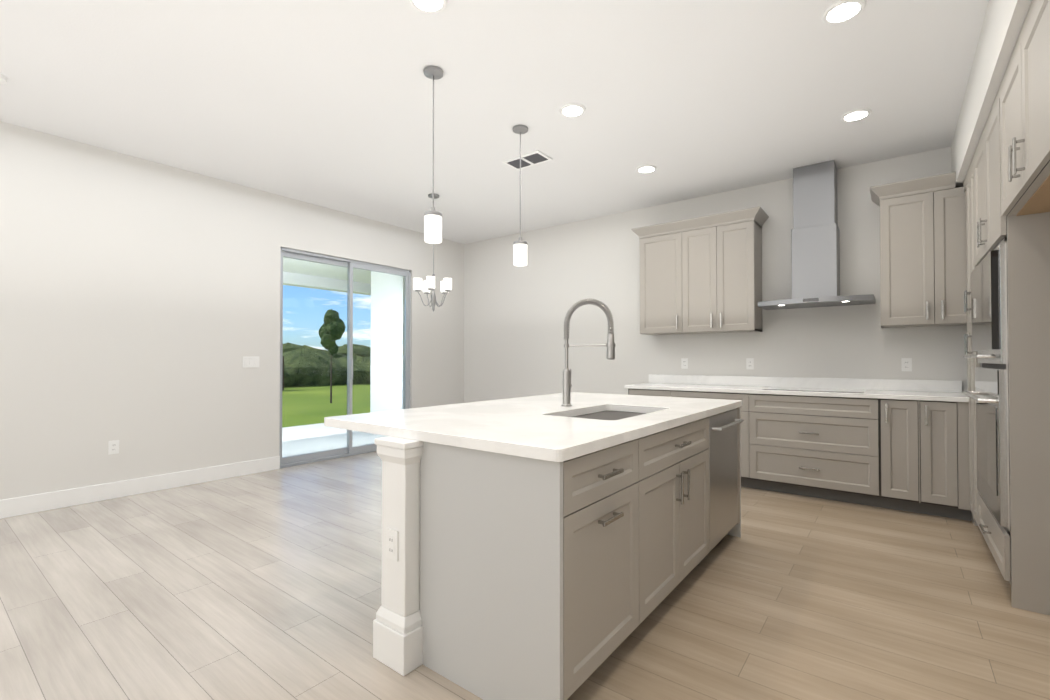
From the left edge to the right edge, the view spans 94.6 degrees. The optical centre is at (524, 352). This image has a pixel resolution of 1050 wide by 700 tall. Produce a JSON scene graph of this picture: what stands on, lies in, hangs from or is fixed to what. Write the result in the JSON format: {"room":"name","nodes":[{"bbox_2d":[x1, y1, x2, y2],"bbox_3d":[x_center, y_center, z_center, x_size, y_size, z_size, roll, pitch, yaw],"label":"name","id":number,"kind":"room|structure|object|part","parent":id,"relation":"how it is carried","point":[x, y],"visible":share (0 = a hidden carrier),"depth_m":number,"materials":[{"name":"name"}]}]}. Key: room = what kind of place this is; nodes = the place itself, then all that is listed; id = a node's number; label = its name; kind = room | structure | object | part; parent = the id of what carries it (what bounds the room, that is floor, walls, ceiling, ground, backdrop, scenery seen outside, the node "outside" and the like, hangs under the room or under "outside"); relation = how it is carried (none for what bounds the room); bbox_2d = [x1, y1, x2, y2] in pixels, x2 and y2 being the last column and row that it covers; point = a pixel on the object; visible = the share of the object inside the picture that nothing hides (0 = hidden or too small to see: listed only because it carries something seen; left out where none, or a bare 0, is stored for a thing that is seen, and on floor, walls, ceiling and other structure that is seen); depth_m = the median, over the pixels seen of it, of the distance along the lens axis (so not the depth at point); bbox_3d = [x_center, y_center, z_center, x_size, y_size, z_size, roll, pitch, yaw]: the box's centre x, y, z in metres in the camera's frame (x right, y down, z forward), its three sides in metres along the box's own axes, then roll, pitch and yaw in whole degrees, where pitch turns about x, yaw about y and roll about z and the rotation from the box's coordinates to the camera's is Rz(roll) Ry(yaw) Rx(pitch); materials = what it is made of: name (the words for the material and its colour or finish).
{"room":"kitchen","nodes":[
{"label":"kitchen","id":0,"kind":"room"},
{"bbox_2d":[0,121,463,499],"bbox_3d":[-3.482,-0.194,4.441,0.200,3.100,8.450,-1,-1,37],"label":"wall","id":1,"kind":"structure","parent":0,"point":[139,308],"depth_m":4.38,"materials":[{"name":"paint"}]},
{"bbox_2d":[108,440,118,454],"bbox_3d":[-3.545,0.813,4.175,0.009,0.116,0.072,-1,-1,37],"label":"outlet","id":2,"kind":"object","parent":1,"relation":"attached to","point":[113,446],"depth_m":4.17,"materials":[{"name":"white plastic"}]},
{"bbox_2d":[0,456,279,518],"bbox_3d":[-4.257,1.172,3.239,0.020,0.140,5.174,-1,-1,37],"label":"baseboard","id":3,"kind":"structure","parent":1,"relation":"attached to","point":[18,506],"depth_m":4.24,"materials":[{"name":"white wood"}]},
{"bbox_2d":[243,356,258,367],"bbox_3d":[-2.866,0.094,5.068,0.008,0.116,0.164,-1,-1,37],"label":"light switch","id":4,"kind":"object","parent":1,"relation":"attached to","point":[253,361],"depth_m":5.06,"materials":[{"name":"white plastic"}]},
{"bbox_2d":[279,247,410,467],"bbox_3d":[-2.190,0.056,6.075,0.118,2.444,1.824,-1,-1,37],"label":"sliding glass door","id":5,"kind":"structure","parent":1,"relation":"in","point":[309,457],"depth_m":6.04,"materials":[{"name":"clear glass"}]},
{"bbox_2d":[370,271,402,436],"bbox_3d":[-4.150,-0.065,6.427,3.280,2.810,4.690,-1,-1,37],"label":"wall","id":6,"kind":"structure","parent":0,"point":[383,345],"depth_m":7.62,"materials":[{"name":"white paint"}]},
{"bbox_2d":[283,257,370,294],"bbox_3d":[-3.617,-1.585,7.240,3.400,0.650,7.500,-1,-1,37],"label":"roof","id":7,"kind":"structure","parent":6,"relation":"on","point":[297,280],"depth_m":8.89,"materials":[{"name":"white paint"}]},
{"bbox_2d":[0,0,988,243],"bbox_3d":[-0.864,-1.828,2.452,6.800,0.120,8.450,-1,-1,37],"label":"ceiling","id":8,"kind":"structure","parent":0,"point":[326,103],"depth_m":3.27,"materials":[{"name":"paint"}]},
{"bbox_2d":[0,73,6,83],"bbox_3d":[-3.372,-1.743,3.059,0.140,0.033,0.140,-1,-1,37],"label":"smoke detector","id":9,"kind":"object","parent":8,"relation":"attached to","point":[3,79],"visible":1,"depth_m":3.08,"materials":[{"name":"white plastic"}]},
{"bbox_2d":[409,0,446,13],"bbox_3d":[-0.485,-1.763,2.419,0.189,0.010,0.189,0,-1,-7],"label":"recessed light","id":10,"kind":"object","parent":8,"relation":"in","point":[426,6],"depth_m":2.45,"materials":[{"name":"white"}]},
{"bbox_2d":[413,194,451,311],"bbox_3d":[-0.996,-1.090,5.330,0.415,1.284,0.403,-1,-1,37],"label":"chandelier","id":11,"kind":"object","parent":8,"relation":"hanging from","point":[429,285],"visible":0.98,"depth_m":5.25,"materials":[{"name":"white glass"}]},
{"bbox_2d":[423,66,443,243],"bbox_3d":[-0.572,-1.226,3.022,0.124,1.069,0.124,-1,-1,37],"label":"pendant light","id":12,"kind":"object","parent":8,"relation":"hanging from","point":[432,226],"visible":1,"depth_m":2.98,"materials":[{"name":"white glass"}]},
{"bbox_3d":[-0.572,-0.776,3.016,0.108,0.169,0.108,-1,-1,37],"label":"lamp shade","id":13,"kind":"part","parent":12,"relation":"part of","materials":[{"name":"white glass"}]},
{"bbox_2d":[512,125,527,265],"bbox_3d":[-0.036,-1.217,3.770,0.124,1.069,0.124,-1,-1,37],"label":"pendant light","id":14,"kind":"object","parent":8,"relation":"hanging from","point":[520,252],"visible":1,"depth_m":3.73,"materials":[{"name":"white glass"}]},
{"bbox_3d":[-0.036,-0.767,3.764,0.108,0.169,0.108,-1,-1,37],"label":"lamp shade","id":15,"kind":"part","parent":14,"relation":"part of","materials":[{"name":"white glass"}]},
{"bbox_2d":[502,150,552,169],"bbox_3d":[0.020,-1.738,4.376,0.400,0.013,0.230,-1,-1,37],"label":"ceiling vent","id":16,"kind":"object","parent":8,"relation":"in","point":[533,158],"visible":0.96,"depth_m":4.36,"materials":[{"name":"white metal"}]},
{"bbox_2d":[559,103,585,117],"bbox_3d":[0.343,-1.750,3.498,0.189,0.010,0.189,0,-1,-7],"label":"recessed light","id":17,"kind":"object","parent":8,"relation":"in","point":[570,110],"depth_m":3.49,"materials":[{"name":"white plastic"}]},
{"bbox_2d":[636,165,656,173],"bbox_3d":[1.149,-1.737,4.581,0.189,0.010,0.189,0,-1,-7],"label":"recessed light","id":18,"kind":"object","parent":8,"relation":"in","point":[643,169],"depth_m":4.57,"materials":[{"name":"white plastic"}]},
{"bbox_2d":[822,0,865,23],"bbox_3d":[1.644,-1.762,2.500,0.189,0.010,0.189,0,-1,-7],"label":"recessed light","id":19,"kind":"object","parent":8,"relation":"in","point":[840,11],"depth_m":2.49,"materials":[{"name":"white plastic"}]},
{"bbox_2d":[841,108,871,121],"bbox_3d":[2.438,-1.749,3.567,0.189,0.010,0.189,0,-1,-7],"label":"recessed light","id":20,"kind":"object","parent":8,"relation":"in","point":[857,114],"depth_m":3.56,"materials":[{"name":"white plastic"}]},
{"bbox_2d":[0,451,1049,699],"bbox_3d":[-0.723,1.282,2.433,6.600,0.100,8.250,-1,-1,37],"label":"floor","id":21,"kind":"structure","parent":0,"point":[266,585],"depth_m":2.33,"materials":[{"name":"brown wood"}]},
{"bbox_2d":[373,406,743,699],"bbox_3d":[0.473,0.794,2.636,0.894,0.880,2.406,-1,-1,37],"label":"kitchen island","id":22,"kind":"object","parent":21,"relation":"on","point":[563,545],"depth_m":1.80,"materials":[{"name":"grey wood"}]},
{"bbox_2d":[386,528,398,561],"bbox_3d":[-0.525,0.755,1.909,0.072,0.116,0.009,-1,-1,37],"label":"outlet","id":23,"kind":"object","parent":22,"relation":"attached to","point":[392,534],"depth_m":1.90,"materials":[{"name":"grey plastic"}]},
{"bbox_2d":[324,392,741,457],"bbox_3d":[0.253,0.337,2.810,1.365,0.040,2.260,-1,-1,37],"label":"island countertop","id":24,"kind":"structure","parent":22,"relation":"on","point":[538,424],"depth_m":2.21,"materials":[{"name":"white stone"}]},
{"bbox_2d":[560,298,615,405],"bbox_3d":[0.367,-0.003,2.836,0.322,0.640,0.114,-1,-1,37],"label":"faucet","id":25,"kind":"object","parent":24,"relation":"on","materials":[{"name":"silver metal"}]},
{"bbox_2d":[564,406,651,421],"bbox_3d":[0.459,0.453,2.613,0.470,0.222,0.780,-1,-1,37],"label":"sink","id":26,"kind":"object","parent":24,"relation":"in","point":[609,411],"depth_m":2.81,"materials":[{"name":"silver metal"}]},
{"bbox_2d":[708,408,743,550],"bbox_3d":[1.220,0.745,2.981,0.125,0.757,0.609,-1,-1,37],"label":"dishwasher","id":27,"kind":"object","parent":22,"relation":"in","point":[723,480],"depth_m":2.94,"materials":[{"name":"silver metal"}]},
{"bbox_2d":[626,384,691,396],"bbox_3d":[1.479,0.824,5.281,0.475,0.884,0.644,-1,-1,37],"label":"base cabinet","id":28,"kind":"object","parent":21,"relation":"on","point":[665,390],"depth_m":5.03,"materials":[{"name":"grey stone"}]},
{"bbox_2d":[624,374,968,401],"bbox_3d":[2.353,0.306,4.609,2.747,0.135,0.660,-1,-1,37],"label":"countertop","id":29,"kind":"structure","parent":28,"relation":"on","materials":[{"name":"white stone"}]},
{"bbox_2d":[762,386,866,392],"bbox_3d":[2.632,0.332,4.407,0.765,0.007,0.500,-1,-1,37],"label":"cooktop","id":30,"kind":"object","parent":29,"relation":"in","point":[769,388],"depth_m":4.36,"materials":[{"name":"white"}]},
{"bbox_2d":[672,388,759,487],"bbox_3d":[1.957,0.820,4.913,0.732,0.884,0.642,-1,-1,37],"label":"base cabinet","id":31,"kind":"object","parent":21,"relation":"on","point":[744,394],"depth_m":4.48,"materials":[{"name":"grey wood"}]},
{"bbox_2d":[752,388,883,507],"bbox_3d":[2.631,0.814,4.396,0.966,0.884,0.642,-1,-1,37],"label":"base cabinet","id":32,"kind":"object","parent":21,"relation":"on","point":[824,445],"depth_m":4.11,"materials":[{"name":"grey wood"}]},
{"bbox_2d":[880,392,923,513],"bbox_3d":[3.113,0.809,4.026,0.249,0.884,0.642,-1,-1,37],"label":"base cabinet","id":33,"kind":"object","parent":21,"relation":"on","point":[900,444],"depth_m":3.77,"materials":[{"name":"grey wood"}]},
{"bbox_2d":[920,392,971,520],"bbox_3d":[3.326,0.807,3.863,0.303,0.884,0.642,-1,-1,37],"label":"base cabinet","id":34,"kind":"object","parent":21,"relation":"on","point":[946,418],"depth_m":3.61,"materials":[{"name":"grey wood"}]},
{"bbox_2d":[962,176,969,474],"bbox_3d":[3.303,-0.050,3.143,0.645,2.580,0.502,-1,-1,37],"label":"tall cabinet","id":35,"kind":"object","parent":21,"relation":"on","point":[964,183],"depth_m":3.40,"materials":[{"name":"grey wood"}]},
{"bbox_2d":[966,123,989,548],"bbox_3d":[2.879,-0.057,2.591,0.645,2.580,1.000,-1,-1,37],"label":"tall cabinet","id":36,"kind":"object","parent":21,"relation":"on","point":[978,364],"depth_m":3.01,"materials":[{"name":"grey wood"}]},
{"bbox_3d":[2.642,0.108,2.783,0.030,1.255,0.880,-1,-1,37],"label":"oven glass","id":37,"kind":"part","parent":36,"relation":"part of","materials":[{"name":"black"}]},
{"bbox_2d":[986,0,1049,614],"bbox_3d":[2.286,-0.066,1.817,0.645,2.580,1.100,-1,-1,37],"label":"tall cabinet","id":38,"kind":"object","parent":21,"relation":"on","point":[1006,186],"depth_m":2.32,"materials":[{"name":"grey wood"}]},
{"bbox_2d":[464,146,967,402],"bbox_3d":[1.727,-0.179,5.644,6.600,3.100,0.200,-1,-1,37],"label":"wall","id":39,"kind":"structure","parent":0,"point":[514,340],"depth_m":5.62,"materials":[{"name":"paint"}]},
{"bbox_2d":[636,220,683,334],"bbox_3d":[1.577,-0.801,5.414,0.482,1.177,0.344,-1,-1,37],"label":"upper cabinet","id":40,"kind":"object","parent":39,"relation":"attached to","point":[661,246],"depth_m":5.27,"materials":[{"name":"grey wood"}]},
{"bbox_2d":[681,358,687,368],"bbox_3d":[1.797,0.118,5.454,0.072,0.116,0.009,-1,-1,37],"label":"outlet","id":41,"kind":"object","parent":39,"relation":"attached to","point":[684,361],"depth_m":5.45,"materials":[{"name":"white plastic"}]},
{"bbox_2d":[684,208,763,333],"bbox_3d":[2.050,-0.805,5.052,0.709,1.177,0.344,-1,-1,37],"label":"upper cabinet","id":42,"kind":"object","parent":39,"relation":"attached to","point":[723,251],"depth_m":4.88,"materials":[{"name":"grey wood"}]},
{"bbox_2d":[746,358,753,368],"bbox_3d":[2.341,0.113,5.037,0.072,0.116,0.009,-1,-1,37],"label":"outlet","id":43,"kind":"object","parent":39,"relation":"attached to","point":[749,361],"depth_m":5.04,"materials":[{"name":"white plastic"}]},
{"bbox_2d":[793,160,837,227],"bbox_3d":[2.743,-1.441,4.575,0.330,0.598,0.275,-1,-1,37],"label":"hood chimney","id":44,"kind":"object","parent":39,"relation":"attached to","point":[814,185],"depth_m":4.46,"materials":[{"name":"grey metal"}]},
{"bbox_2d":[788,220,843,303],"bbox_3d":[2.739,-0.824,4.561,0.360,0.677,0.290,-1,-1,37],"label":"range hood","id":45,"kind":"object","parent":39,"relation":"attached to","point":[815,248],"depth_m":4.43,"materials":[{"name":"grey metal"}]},
{"bbox_2d":[758,160,875,309],"bbox_3d":[2.674,-1.091,4.480,0.900,1.300,0.501,-1,-1,37],"label":"range hood","id":46,"kind":"object","parent":39,"relation":"attached to","point":[815,233],"depth_m":4.44,"materials":[{"name":"silver metal"}]},
{"bbox_2d":[901,358,911,370],"bbox_3d":[3.357,0.104,4.258,0.072,0.116,0.009,-1,-1,37],"label":"outlet","id":47,"kind":"object","parent":39,"relation":"attached to","point":[906,363],"depth_m":4.26,"materials":[{"name":"white plastic"}]},
{"bbox_2d":[876,172,966,327],"bbox_3d":[3.389,-0.818,4.024,0.700,1.177,0.344,-1,-1,37],"label":"upper cabinet","id":48,"kind":"object","parent":39,"relation":"attached to","point":[923,221],"depth_m":3.93,"materials":[{"name":"grey wood"}]},
{"bbox_2d":[951,0,1031,187],"bbox_3d":[2.907,-1.558,2.644,0.655,0.415,3.150,-1,-1,37],"label":"soffit","id":49,"kind":"structure","parent":0,"point":[1003,22],"depth_m":2.57,"materials":[{"name":"paint"}]},
{"label":"outside","id":50,"kind":"structure","parent":0,"visible":0},
{"bbox_2d":[282,384,369,427],"bbox_3d":[-24.836,2.028,50.513,89.800,0.300,130.000,-1,-1,37],"label":"lawn","id":51,"kind":"structure","parent":50,"point":[315,396],"depth_m":13.68,"materials":[{"name":"green plant"}]},
{"bbox_2d":[282,356,283,389],"bbox_3d":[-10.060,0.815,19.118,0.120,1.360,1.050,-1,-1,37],"label":"door handle","id":52,"kind":"object","parent":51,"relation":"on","point":[283,374],"depth_m":19.49,"materials":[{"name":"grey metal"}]},
{"bbox_2d":[283,342,370,386],"bbox_3d":[-15.506,0.641,37.444,29.483,3.841,36.039,-1,-1,37],"label":"hedge","id":53,"kind":"object","parent":51,"relation":"on","point":[312,366],"depth_m":23.02,"materials":[{"name":"green plant"}]},
{"bbox_2d":[319,309,344,402],"bbox_3d":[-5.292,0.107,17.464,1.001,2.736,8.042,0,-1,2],"label":"tree","id":54,"kind":"object","parent":51,"relation":"on","point":[331,325],"depth_m":13.63,"materials":[{"name":"green plant"}]},
{"bbox_3d":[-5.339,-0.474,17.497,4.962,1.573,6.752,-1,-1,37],"label":"crown","id":55,"kind":"part","parent":54,"relation":"part of","materials":[{"name":"green plant"}]},
{"bbox_2d":[280,423,384,468],"bbox_3d":[-3.498,1.329,7.113,3.100,0.040,6.700,-1,-1,37],"label":"lanai","id":56,"kind":"object","parent":51,"relation":"on","point":[328,435],"visible":0.11,"depth_m":7.34,"materials":[{"name":"concrete"}]}
]}

